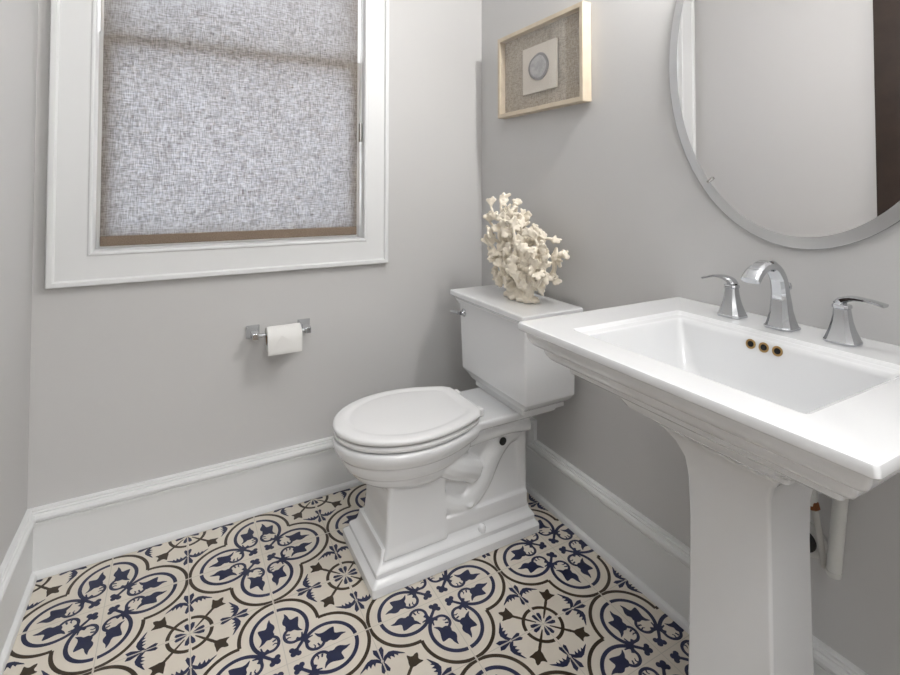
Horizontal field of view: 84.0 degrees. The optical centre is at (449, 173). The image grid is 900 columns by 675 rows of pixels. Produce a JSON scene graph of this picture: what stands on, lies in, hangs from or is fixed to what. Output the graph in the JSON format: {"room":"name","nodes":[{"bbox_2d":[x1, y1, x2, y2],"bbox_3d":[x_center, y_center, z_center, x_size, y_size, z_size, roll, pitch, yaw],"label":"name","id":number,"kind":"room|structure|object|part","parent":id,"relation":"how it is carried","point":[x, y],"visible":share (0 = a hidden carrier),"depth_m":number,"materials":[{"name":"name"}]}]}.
{"room":"bathroom","nodes":[
{"label":"bathroom","id":0,"kind":"room"},
{"bbox_2d":[0,0,37,565],"bbox_3d":[-0.432,-0.143,-0.103,0.100,2.670,3.585,1,-2,-28],"label":"wall","id":1,"kind":"structure","parent":0,"point":[18,18],"depth_m":1.33,"materials":[{"name":"grey paint"}]},
{"bbox_2d":[0,509,36,674],"bbox_3d":[-0.708,1.060,0.514,0.032,0.195,2.185,1,-2,-28],"label":"baseboard","id":2,"kind":"structure","parent":1,"relation":"attached to","point":[17,579],"depth_m":1.30,"materials":[{"name":"white paint"}]},
{"bbox_2d":[27,0,481,508],"bbox_3d":[-0.583,-0.092,1.933,1.773,2.670,0.140,1,-2,-28],"label":"wall","id":3,"kind":"structure","parent":0,"point":[131,383],"depth_m":1.80,"materials":[{"name":"grey paint"}]},
{"bbox_2d":[29,436,364,579],"bbox_3d":[-0.543,1.093,1.827,1.573,0.195,0.032,1,-2,-28],"label":"baseboard","id":4,"kind":"structure","parent":3,"relation":"attached to","point":[73,533],"depth_m":1.64,"materials":[{"name":"white paint"}]},
{"bbox_2d":[45,0,388,288],"bbox_3d":[-0.760,-0.360,1.826,1.087,1.425,0.166,1,-2,-28],"label":"window","id":5,"kind":"structure","parent":3,"relation":"in","point":[74,255],"depth_m":1.61,"materials":[{"name":"white paint"}]},
{"bbox_3d":[-0.773,-0.690,1.873,0.871,0.555,0.030,1,-2,-28],"label":"sash","id":6,"kind":"part","parent":5,"relation":"part of","materials":[{"name":"white paint"}]},
{"bbox_3d":[-0.758,-0.103,1.830,0.871,0.703,0.030,1,-2,-28],"label":"sash","id":7,"kind":"part","parent":5,"relation":"part of","materials":[{"name":"white paint"}]},
{"bbox_2d":[100,0,362,245],"bbox_3d":[-0.738,-0.360,1.806,0.864,1.195,0.050,1,-2,-28],"label":"roller shade","id":8,"kind":"object","parent":5,"relation":"attached to","point":[223,120],"visible":1,"depth_m":1.78,"materials":[{"name":"fabric"}]},
{"bbox_3d":[-0.356,-0.560,2.001,0.003,0.730,0.012,0,-1,-2],"label":"pull cord","id":9,"kind":"part","parent":8,"relation":"part of","materials":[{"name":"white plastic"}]},
{"bbox_2d":[246,318,310,340],"bbox_3d":[-0.604,0.560,1.781,0.222,0.045,0.079,1,-2,-28],"label":"paper holder","id":10,"kind":"object","parent":3,"relation":"attached to","point":[252,331],"visible":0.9,"depth_m":1.76,"materials":[{"name":"silver metal"}]},
{"bbox_3d":[-0.681,0.559,1.739,0.045,0.045,0.079,1,-2,-28],"label":"post","id":11,"kind":"part","parent":10,"relation":"part of","materials":[{"name":"silver metal"}]},
{"bbox_2d":[264,323,301,355],"bbox_3d":[-0.585,0.577,1.757,0.115,0.088,0.083,1,-2,-28],"label":"toilet paper roll","id":12,"kind":"object","parent":10,"relation":"hanging from","point":[286,338],"visible":0.95,"depth_m":1.73,"materials":[{"name":"white paper"}]},
{"bbox_3d":[-0.526,0.561,1.823,0.045,0.045,0.079,1,-2,-28],"label":"post","id":13,"kind":"part","parent":10,"relation":"part of","materials":[{"name":"silver metal"}]},
{"bbox_2d":[3,484,688,674],"bbox_3d":[-0.031,1.192,0.878,1.573,0.050,2.185,1,-2,-28],"label":"floor","id":14,"kind":"structure","parent":0,"point":[282,591],"depth_m":1.34,"materials":[{"name":"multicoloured tile"}]},
{"bbox_2d":[332,284,582,599],"bbox_3d":[-0.007,0.813,1.651,0.758,0.748,0.468,1,-2,-28],"label":"toilet","id":15,"kind":"object","parent":14,"relation":"on","point":[443,469],"visible":0.99,"depth_m":1.57,"materials":[{"name":"white ceramic"}]},
{"bbox_3d":[-0.144,0.758,1.581,0.449,0.021,0.358,1,-2,-28],"label":"lid","id":16,"kind":"part","parent":15,"relation":"part of","materials":[{"name":"white plastic"}]},
{"bbox_3d":[-0.144,0.781,1.580,0.441,0.017,0.350,1,-2,-28],"label":"seat","id":17,"kind":"part","parent":15,"relation":"part of","materials":[{"name":"white plastic"}]},
{"bbox_3d":[-0.015,0.951,1.646,0.741,0.331,0.356,1,-2,-28],"label":"bowl","id":18,"kind":"part","parent":15,"relation":"part of","materials":[{"name":"white ceramic"}]},
{"bbox_3d":[0.031,0.525,1.896,0.032,0.030,0.068,1,-2,-28],"label":"flush lever","id":19,"kind":"part","parent":15,"relation":"part of","materials":[{"name":"silver metal"}]},
{"bbox_3d":[0.218,0.467,1.782,0.246,0.050,0.468,1,-2,-28],"label":"tank lid","id":20,"kind":"part","parent":15,"relation":"part of","materials":[{"name":"white ceramic"}]},
{"bbox_3d":[0.229,0.639,1.783,0.215,0.298,0.414,1,-2,-28],"label":"tank","id":21,"kind":"part","parent":15,"relation":"part of","materials":[{"name":"white ceramic"}]},
{"bbox_2d":[481,192,569,303],"bbox_3d":[0.249,0.254,1.749,0.168,0.374,0.356,1,-2,-27],"label":"sculpture","id":22,"kind":"object","parent":15,"relation":"on","point":[522,266],"visible":1,"depth_m":1.71,"materials":[{"name":"white ceramic"}]},
{"bbox_2d":[517,297,899,674],"bbox_3d":[0.535,0.746,0.935,0.532,0.846,0.652,1,-2,-28],"label":"pedestal sink","id":23,"kind":"object","parent":14,"relation":"on","point":[762,419],"visible":1,"depth_m":0.90,"materials":[{"name":"white ceramic"}]},
{"bbox_2d":[517,297,899,500],"bbox_3d":[0.536,0.402,0.944,0.532,0.158,0.652,1,-2,-28],"label":"basin","id":24,"kind":"object","parent":23,"relation":"in","point":[808,410],"depth_m":0.88,"materials":[{"name":"white ceramic"}]},
{"bbox_2d":[701,260,888,346],"bbox_3d":[0.665,0.252,1.037,0.149,0.145,0.356,1,-2,-28],"label":"faucet","id":25,"kind":"object","parent":23,"relation":"on","point":[841,330],"visible":1,"depth_m":1.03,"materials":[{"name":"silver metal"}]},
{"bbox_3d":[0.635,0.249,1.178,0.024,0.024,0.080,1,-2,-28],"label":"lever","id":26,"kind":"part","parent":25,"relation":"part of","materials":[{"name":"silver metal"}]},
{"bbox_3d":[0.649,0.291,1.151,0.052,0.072,0.052,1,-2,-28],"label":"handle","id":27,"kind":"part","parent":25,"relation":"part of","materials":[{"name":"silver metal"}]},
{"bbox_3d":[0.662,0.252,1.037,0.144,0.145,0.056,1,-2,-28],"label":"spout","id":28,"kind":"part","parent":25,"relation":"part of","materials":[{"name":"silver metal"}]},
{"bbox_3d":[0.753,0.287,0.960,0.052,0.072,0.052,1,-2,-28],"label":"handle","id":29,"kind":"part","parent":25,"relation":"part of","materials":[{"name":"silver metal"}]},
{"bbox_3d":[0.767,0.243,0.936,0.024,0.024,0.080,1,-2,-28],"label":"lever","id":30,"kind":"part","parent":25,"relation":"part of","materials":[{"name":"silver metal"}]},
{"bbox_2d":[482,0,899,674],"bbox_3d":[1.040,-0.122,0.693,0.100,2.670,3.585,1,-2,-28],"label":"wall","id":31,"kind":"structure","parent":0,"point":[611,176],"depth_m":1.45,"materials":[{"name":"grey paint"}]},
{"bbox_2d":[498,1,591,118],"bbox_3d":[0.332,-0.396,1.860,0.038,0.328,0.496,1,-2,-28],"label":"framed artwork","id":32,"kind":"object","parent":31,"relation":"attached to","point":[545,64],"visible":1,"depth_m":1.82,"materials":[{"name":"brown wood"}]},
{"bbox_2d":[526,417,867,674],"bbox_3d":[0.655,1.043,1.234,0.032,0.267,2.152,1,-2,-28],"label":"baseboard","id":33,"kind":"structure","parent":31,"relation":"attached to","point":[655,562],"depth_m":1.49,"materials":[{"name":"white paint"}]},
{"bbox_2d":[669,0,899,248],"bbox_3d":[0.757,-0.297,1.094,0.018,0.920,0.642,1,-2,-29],"label":"oval mirror","id":34,"kind":"object","parent":31,"relation":"attached to","point":[786,113],"visible":1,"depth_m":1.09,"materials":[{"name":"grey mirror"}]},
{"bbox_2d":[810,490,827,568],"bbox_3d":[0.747,0.717,1.051,0.052,0.192,0.087,1,-2,-28],"label":"supply valve","id":35,"kind":"object","parent":31,"relation":"attached to","point":[818,546],"visible":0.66,"depth_m":1.02,"materials":[{"name":"white"}]},
{"bbox_2d":[825,498,848,579],"bbox_3d":[0.778,0.641,0.990,0.058,0.313,0.049,1,-2,-28],"label":"drain pipe","id":36,"kind":"object","parent":31,"relation":"attached to","point":[839,510],"visible":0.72,"depth_m":0.97,"materials":[{"name":"white plastic"}]}
]}

